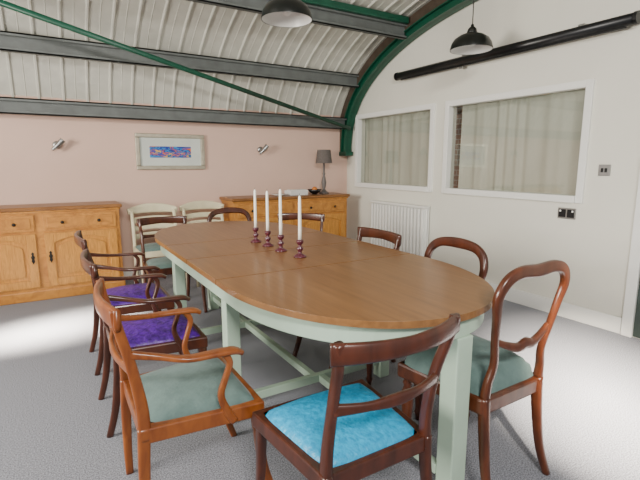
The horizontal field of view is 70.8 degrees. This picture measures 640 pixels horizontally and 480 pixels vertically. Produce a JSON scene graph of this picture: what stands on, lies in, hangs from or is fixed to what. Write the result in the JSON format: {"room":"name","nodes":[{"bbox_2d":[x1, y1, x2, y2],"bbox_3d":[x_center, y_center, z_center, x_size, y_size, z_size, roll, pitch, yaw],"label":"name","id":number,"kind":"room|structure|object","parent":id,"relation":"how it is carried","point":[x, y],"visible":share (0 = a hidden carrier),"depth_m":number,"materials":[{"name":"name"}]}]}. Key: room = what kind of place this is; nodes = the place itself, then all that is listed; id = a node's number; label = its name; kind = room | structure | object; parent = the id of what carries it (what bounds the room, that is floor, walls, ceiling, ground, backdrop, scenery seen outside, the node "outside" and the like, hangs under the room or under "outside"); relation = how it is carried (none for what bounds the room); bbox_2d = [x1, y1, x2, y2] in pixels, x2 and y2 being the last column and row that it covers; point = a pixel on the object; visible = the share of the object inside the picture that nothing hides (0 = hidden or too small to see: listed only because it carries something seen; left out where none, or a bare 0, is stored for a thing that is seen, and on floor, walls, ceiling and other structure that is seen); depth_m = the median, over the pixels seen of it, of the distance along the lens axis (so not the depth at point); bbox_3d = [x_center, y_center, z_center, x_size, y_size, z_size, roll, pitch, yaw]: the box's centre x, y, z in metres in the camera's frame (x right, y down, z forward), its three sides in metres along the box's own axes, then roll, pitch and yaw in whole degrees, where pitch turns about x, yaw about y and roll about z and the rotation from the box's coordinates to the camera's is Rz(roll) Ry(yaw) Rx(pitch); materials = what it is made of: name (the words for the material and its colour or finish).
{"room":"dining room","nodes":[
{"label":"dining room","id":0,"kind":"room"},
{"bbox_2d":[0,94,346,267],"bbox_3d":[-2.555,-0.531,4.821,7.020,2.020,0.150,-6,11,-31],"label":"wall","id":1,"kind":"structure","parent":0,"point":[96,161],"depth_m":5.05,"materials":[{"name":"pink paint"}]},
{"bbox_2d":[51,138,64,150],"bbox_3d":[-2.637,-0.963,4.534,0.132,0.130,0.123,-6,11,-31],"label":"wall light","id":2,"kind":"object","parent":1,"relation":"attached to","point":[56,144],"visible":1,"depth_m":4.49,"materials":[{"name":"metal"}]},
{"bbox_2d":[123,266,140,275],"bbox_3d":[-2.571,0.419,4.874,6.882,0.130,0.018,-6,11,-31],"label":"baseboard","id":3,"kind":"structure","parent":1,"relation":"attached to","point":[126,273],"depth_m":5.11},
{"bbox_2d":[134,133,204,169],"bbox_3d":[-1.702,-1.008,5.150,0.770,0.400,0.034,-6,11,-31],"label":"framed picture","id":4,"kind":"object","parent":1,"relation":"attached to","point":[153,151],"visible":1,"depth_m":5.14,"materials":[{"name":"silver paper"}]},
{"bbox_2d":[149,146,190,157],"bbox_3d":[-1.708,-1.006,5.151,0.460,0.125,0.002,-6,11,-31],"label":"painting","id":5,"kind":"object","parent":4,"relation":"attached to","point":[154,151],"depth_m":5.15},
{"bbox_2d":[0,97,346,128],"bbox_3d":[-2.550,-1.297,4.435,6.770,0.150,0.056,-6,11,-31],"label":"ceiling beam","id":6,"kind":"structure","parent":1,"relation":"attached to","point":[8,105],"depth_m":4.87,"materials":[{"name":"grey metal"}]},
{"bbox_2d":[257,144,268,154],"bbox_3d":[-0.719,-1.143,5.676,0.132,0.130,0.123,-6,11,-31],"label":"wall light","id":7,"kind":"object","parent":1,"relation":"attached to","point":[260,150],"visible":1,"depth_m":5.64,"materials":[{"name":"metal"}]},
{"bbox_2d":[0,0,430,116],"bbox_3d":[-1.366,-1.452,2.734,7.095,1.640,4.514,-6,11,-31],"label":"ceiling","id":8,"kind":"structure","parent":0,"point":[182,26],"depth_m":4.66,"materials":[{"name":"metal"}]},
{"bbox_2d":[261,0,311,27],"bbox_3d":[-0.224,-1.872,2.966,0.344,0.790,0.344,-6,11,-31],"label":"pendant lamp","id":9,"kind":"object","parent":8,"relation":"hanging from","point":[278,13],"visible":1,"depth_m":3.05,"materials":[{"name":"metal"}]},
{"bbox_2d":[301,0,408,23],"bbox_3d":[-1.929,-2.114,3.221,6.740,0.069,0.049,-6,11,-31],"label":"trim","id":10,"kind":"structure","parent":8,"relation":"attached to","point":[331,4],"depth_m":4.58,"materials":[{"name":"green metal"}]},
{"bbox_2d":[450,0,492,54],"bbox_3d":[1.262,-1.990,3.688,0.344,0.820,0.344,-6,11,-31],"label":"pendant lamp","id":11,"kind":"object","parent":8,"relation":"hanging from","point":[472,42],"visible":1,"depth_m":3.69,"materials":[{"name":"metal"}]},
{"bbox_2d":[0,273,639,479],"bbox_3d":[-0.649,0.945,2.335,7.500,0.050,6.740,-6,11,-31],"label":"floor","id":12,"kind":"structure","parent":0,"point":[54,424],"depth_m":2.45,"materials":[{"name":"carpet"}]},
{"bbox_2d":[0,201,125,305],"bbox_3d":[-2.733,0.108,4.424,1.460,0.895,0.470,-6,11,-31],"label":"sideboard","id":13,"kind":"object","parent":12,"relation":"on","point":[40,254],"visible":0.96,"depth_m":4.31,"materials":[{"name":"brown wood"}]},
{"bbox_2d":[74,230,181,375],"bbox_3d":[-1.280,0.368,3.023,0.588,0.864,0.562,-6,11,-31],"label":"chair","id":14,"kind":"object","parent":12,"relation":"on","point":[137,290],"visible":0.66,"depth_m":2.90,"materials":[{"name":"brown wood"}]},
{"bbox_2d":[80,249,207,437],"bbox_3d":[-0.907,0.478,2.394,0.588,0.859,0.562,-6,11,-31],"label":"chair","id":15,"kind":"object","parent":12,"relation":"on","point":[165,335],"visible":0.64,"depth_m":2.25,"materials":[{"name":"brown wood"}]},
{"bbox_2d":[127,203,186,287],"bbox_3d":[-1.684,0.070,4.715,0.523,0.877,0.520,-6,11,-31],"label":"dining chair","id":16,"kind":"object","parent":12,"relation":"on","point":[151,249],"visible":0.46,"depth_m":4.76,"materials":[{"name":"beige paint"}]},
{"bbox_2d":[136,216,207,312],"bbox_3d":[-1.333,0.222,4.033,0.479,0.811,0.588,-6,11,-31],"label":"dining chair","id":17,"kind":"object","parent":12,"relation":"on","point":[164,263],"visible":0.51,"depth_m":4.06,"materials":[{"name":"brown wood"}]},
{"bbox_2d":[93,278,272,479],"bbox_3d":[-0.535,0.583,1.775,0.578,0.861,0.562,-6,11,-31],"label":"chair","id":18,"kind":"object","parent":12,"relation":"on","point":[204,391],"visible":0.96,"depth_m":1.62,"materials":[{"name":"orange wood"}]},
{"bbox_2d":[179,201,223,286],"bbox_3d":[-1.239,0.015,5.037,0.523,0.877,0.520,-6,11,-31],"label":"dining chair","id":19,"kind":"object","parent":12,"relation":"on","point":[194,205],"visible":0.25,"depth_m":5.16,"materials":[{"name":"beige paint"}]},
{"bbox_2d":[207,207,251,221],"bbox_3d":[-0.792,0.137,4.365,0.461,0.871,0.528,-6,11,-31],"label":"chair","id":20,"kind":"object","parent":12,"relation":"on","point":[213,213],"visible":0.18,"depth_m":4.48,"materials":[{"name":"brown wood"}]},
{"bbox_2d":[219,192,349,236],"bbox_3d":[-0.412,-0.128,5.803,1.640,0.895,0.470,-6,11,-31],"label":"sideboard","id":21,"kind":"object","parent":12,"relation":"on","point":[333,205],"visible":0.37,"depth_m":5.65,"materials":[{"name":"brown wood"}]},
{"bbox_2d":[284,189,307,195],"bbox_3d":[-0.304,-0.614,5.774,0.260,0.068,0.160,-7,12,-36],"label":"box","id":22,"kind":"object","parent":21,"relation":"on","point":[291,192],"visible":0.9,"depth_m":5.72,"materials":[{"name":"white cardboard"}]},
{"bbox_2d":[307,189,321,193],"bbox_3d":[-0.071,-0.632,5.889,0.190,0.065,0.190,-6,11,-31],"label":"bowl","id":23,"kind":"object","parent":21,"relation":"on","point":[317,191],"visible":0.98,"depth_m":5.83,"materials":[{"name":"black ceramic"}]},
{"bbox_2d":[316,150,331,193],"bbox_3d":[0.052,-0.907,5.989,0.220,0.575,0.220,-6,11,-31],"label":"table lamp","id":24,"kind":"object","parent":21,"relation":"on","point":[323,156],"visible":1,"depth_m":5.89,"materials":[{"name":"grey wood"}]},
{"bbox_2d":[277,213,324,231],"bbox_3d":[-0.211,0.203,4.071,0.479,0.836,0.588,1,10,7],"label":"dining chair","id":25,"kind":"object","parent":12,"relation":"on","point":[285,216],"visible":0.16,"depth_m":4.26,"materials":[{"name":"brown wood"}]},
{"bbox_2d":[155,221,494,479],"bbox_3d":[-0.257,0.433,2.866,1.170,0.780,2.920,-6,11,-31],"label":"dining table","id":26,"kind":"object","parent":12,"relation":"on","point":[345,289],"visible":0.96,"depth_m":2.00,"materials":[{"name":"brown wood"}]},
{"bbox_2d":[251,227,260,242],"bbox_3d":[-0.427,-0.036,2.997,0.072,0.098,0.072,-6,11,-31],"label":"candlestick","id":27,"kind":"object","parent":26,"relation":"on","point":[255,229],"visible":1,"depth_m":2.98,"materials":[{"name":"brown wood"}]},
{"bbox_2d":[254,189,256,226],"bbox_3d":[-0.427,-0.214,2.966,0.020,0.262,0.020,-6,11,-31],"label":"candle","id":28,"kind":"object","parent":27,"relation":"on","point":[255,207],"visible":1,"depth_m":2.96,"materials":[{"name":"beige wax"}]},
{"bbox_2d":[262,230,273,246],"bbox_3d":[-0.331,-0.011,2.852,0.072,0.098,0.072,-6,11,-31],"label":"candlestick","id":29,"kind":"object","parent":26,"relation":"on","point":[267,233],"visible":1,"depth_m":2.84,"materials":[{"name":"brown wood"}]},
{"bbox_2d":[266,191,268,230],"bbox_3d":[-0.331,-0.189,2.821,0.020,0.262,0.020,-6,11,-31],"label":"candle","id":30,"kind":"object","parent":29,"relation":"on","point":[267,203],"visible":1,"depth_m":2.82,"materials":[{"name":"beige wax"}]},
{"bbox_2d":[275,235,286,251],"bbox_3d":[-0.234,0.017,2.689,0.072,0.098,0.072,-6,11,-31],"label":"candlestick","id":31,"kind":"object","parent":26,"relation":"on","point":[280,237],"visible":1,"depth_m":2.67,"materials":[{"name":"brown wood"}]},
{"bbox_2d":[279,189,281,234],"bbox_3d":[-0.234,-0.171,2.657,0.020,0.282,0.020,-6,11,-31],"label":"candle","id":32,"kind":"object","parent":31,"relation":"on","point":[280,194],"visible":1,"depth_m":2.65,"materials":[{"name":"beige wax"}]},
{"bbox_2d":[294,240,305,257],"bbox_3d":[-0.112,0.046,2.517,0.072,0.098,0.072,-6,11,-31],"label":"candlestick","id":33,"kind":"object","parent":26,"relation":"on","point":[299,248],"visible":1,"depth_m":2.50,"materials":[{"name":"brown wood"}]},
{"bbox_2d":[298,193,301,239],"bbox_3d":[-0.112,-0.129,2.487,0.020,0.257,0.020,-6,11,-31],"label":"candle","id":34,"kind":"object","parent":33,"relation":"on","point":[299,197],"visible":1,"depth_m":2.48,"materials":[{"name":"beige wax"}]},
{"bbox_2d":[292,227,401,368],"bbox_3d":[0.175,0.381,2.956,0.588,0.861,0.479,-6,11,-31],"label":"dining chair","id":35,"kind":"object","parent":12,"relation":"on","point":[392,237],"visible":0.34,"depth_m":3.05,"materials":[{"name":"brown wood"}]},
{"bbox_2d":[252,313,460,479],"bbox_3d":[0.095,0.628,1.521,0.489,0.862,0.618,-6,11,-31],"label":"dining chair","id":36,"kind":"object","parent":12,"relation":"on","point":[349,431],"visible":1,"depth_m":1.39,"materials":[{"name":"red wood"}]},
{"bbox_2d":[366,237,488,419],"bbox_3d":[0.589,0.444,2.532,0.528,0.886,0.477,-6,11,-31],"label":"chair","id":37,"kind":"object","parent":12,"relation":"on","point":[456,242],"visible":0.2,"depth_m":2.52,"materials":[{"name":"red wood"}]},
{"bbox_2d":[397,260,569,479],"bbox_3d":[0.680,0.515,1.931,0.477,0.944,0.500,-6,11,-32],"label":"chair","id":38,"kind":"object","parent":12,"relation":"on","point":[500,377],"visible":0.84,"depth_m":1.79,"materials":[{"name":"brown wood"}]},
{"bbox_2d":[453,106,462,187],"bbox_3d":[1.661,-0.832,4.865,0.100,2.600,4.340,-6,11,-31],"label":"wall","id":39,"kind":"structure","parent":0,"point":[459,108],"depth_m":4.97,"materials":[{"name":"red brick"}]},
{"bbox_2d":[347,0,639,338],"bbox_3d":[2.139,-0.975,3.622,0.120,3.300,6.590,-6,11,-31],"label":"wall","id":40,"kind":"structure","parent":0,"point":[595,246],"depth_m":3.93,"materials":[{"name":"white paint"}]},
{"bbox_2d":[0,0,350,129],"bbox_3d":[-1.278,-1.683,4.498,4.582,0.923,0.044,-9,13,-42],"label":"trim","id":41,"kind":"structure","parent":40,"relation":"attached to","point":[3,3],"depth_m":4.20,"materials":[{"name":"green metal"}]},
{"bbox_2d":[0,30,358,87],"bbox_3d":[-2.411,-1.765,4.121,6.770,0.160,0.056,-6,11,-31],"label":"beam","id":42,"kind":"structure","parent":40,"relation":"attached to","point":[15,42],"depth_m":4.61,"materials":[{"name":"grey metal"}]},
{"bbox_2d":[186,0,406,39],"bbox_3d":[-1.946,-2.025,3.294,6.770,0.160,0.056,-6,11,-31],"label":"trim","id":43,"kind":"structure","parent":40,"relation":"attached to","point":[323,16],"depth_m":4.57,"materials":[{"name":"grey metal"}]},
{"bbox_2d":[340,0,446,145],"bbox_3d":[1.454,-1.727,4.402,0.130,1.621,4.491,-6,11,-31],"label":"trim","id":44,"kind":"structure","parent":40,"relation":"attached to","point":[432,4],"depth_m":5.35,"materials":[{"name":"metal"}]},
{"bbox_2d":[354,103,435,191],"bbox_3d":[0.888,-1.121,5.604,0.093,0.966,1.476,-6,11,-31],"label":"window","id":45,"kind":"structure","parent":40,"relation":"in","point":[432,107],"depth_m":5.48,"materials":[{"name":"white wood"}]},
{"bbox_2d":[364,110,429,185],"bbox_3d":[0.987,-1.148,5.672,0.050,1.250,1.620,-6,11,-31],"label":"curtain","id":46,"kind":"object","parent":40,"relation":"hanging from","point":[396,146],"visible":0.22,"depth_m":5.68,"materials":[{"name":"fabric"}]},
{"bbox_2d":[370,200,429,255],"bbox_3d":[0.962,-0.045,5.540,0.107,0.820,1.014,-6,11,-31],"label":"radiator","id":47,"kind":"object","parent":40,"relation":"attached to","point":[411,221],"visible":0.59,"depth_m":5.37,"materials":[{"name":"metal"}]},
{"bbox_2d":[370,200,429,207],"bbox_3d":[0.950,-0.441,5.480,0.096,0.020,0.988,-6,11,-31],"label":"grille","id":48,"kind":"object","parent":47,"relation":"attached to","point":[376,202],"depth_m":5.46,"materials":[{"name":"white metal"}]},
{"bbox_2d":[339,0,477,155],"bbox_3d":[1.455,-1.645,4.385,0.120,1.565,4.400,-6,11,-31],"label":"trim","id":49,"kind":"structure","parent":40,"relation":"attached to","point":[446,9],"depth_m":5.36,"materials":[{"name":"green metal"}]},
{"bbox_2d":[394,10,639,80],"bbox_3d":[1.571,-1.726,4.218,0.114,0.130,2.560,-6,11,-31],"label":"projector screen","id":50,"kind":"object","parent":40,"relation":"attached to","point":[584,30],"visible":0.91,"depth_m":3.77,"materials":[{"name":"black plastic"}]},
{"bbox_2d":[441,78,594,203],"bbox_3d":[1.742,-0.882,4.207,0.093,0.966,1.526,-6,11,-31],"label":"window","id":51,"kind":"structure","parent":40,"relation":"in","point":[589,84],"depth_m":3.97,"materials":[{"name":"white wood"}]},
{"bbox_2d":[458,89,585,194],"bbox_3d":[1.892,-0.894,4.190,0.050,1.250,1.470,-6,11,-31],"label":"curtain","id":52,"kind":"object","parent":40,"relation":"attached to","point":[531,144],"visible":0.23,"depth_m":4.19,"materials":[{"name":"fabric"}]},
{"bbox_2d":[487,281,621,333],"bbox_3d":[1.350,0.389,5.049,0.018,0.130,3.760,-6,11,-31],"label":"baseboard","id":53,"kind":"structure","parent":40,"relation":"attached to","point":[609,322],"depth_m":3.79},
{"bbox_2d":[557,207,575,219],"bbox_3d":[2.057,-0.221,3.754,0.018,0.090,0.150,-6,11,-31],"label":"double socket","id":54,"kind":"object","parent":40,"relation":"attached to","point":[565,213],"visible":1,"depth_m":3.75,"materials":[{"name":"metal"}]},
{"bbox_2d":[558,209,565,216],"bbox_3d":[2.035,-0.227,3.782,0.002,0.066,0.060,-6,11,-31],"label":"outlet","id":55,"kind":"object","parent":54,"relation":"attached to","point":[561,212],"depth_m":3.78,"materials":[{"name":"black plastic"}]},
{"bbox_2d":[567,210,574,217],"bbox_3d":[2.072,-0.217,3.722,0.002,0.066,0.060,-6,11,-31],"label":"outlet","id":56,"kind":"object","parent":54,"relation":"attached to","point":[570,213],"depth_m":3.72,"materials":[{"name":"black plastic"}]},
{"bbox_2d":[598,165,610,175],"bbox_3d":[2.193,-0.538,3.471,0.018,0.086,0.086,-6,11,-31],"label":"light switch","id":57,"kind":"object","parent":40,"relation":"attached to","point":[604,170],"visible":1,"depth_m":3.47,"materials":[{"name":"metal"}]},
{"bbox_2d":[620,171,639,337],"bbox_3d":[2.565,-0.214,2.849,0.070,2.060,1.025,-6,11,-31],"label":"door frame","id":58,"kind":"structure","parent":40,"relation":"in","point":[630,325],"depth_m":3.35,"materials":[{"name":"wood"}]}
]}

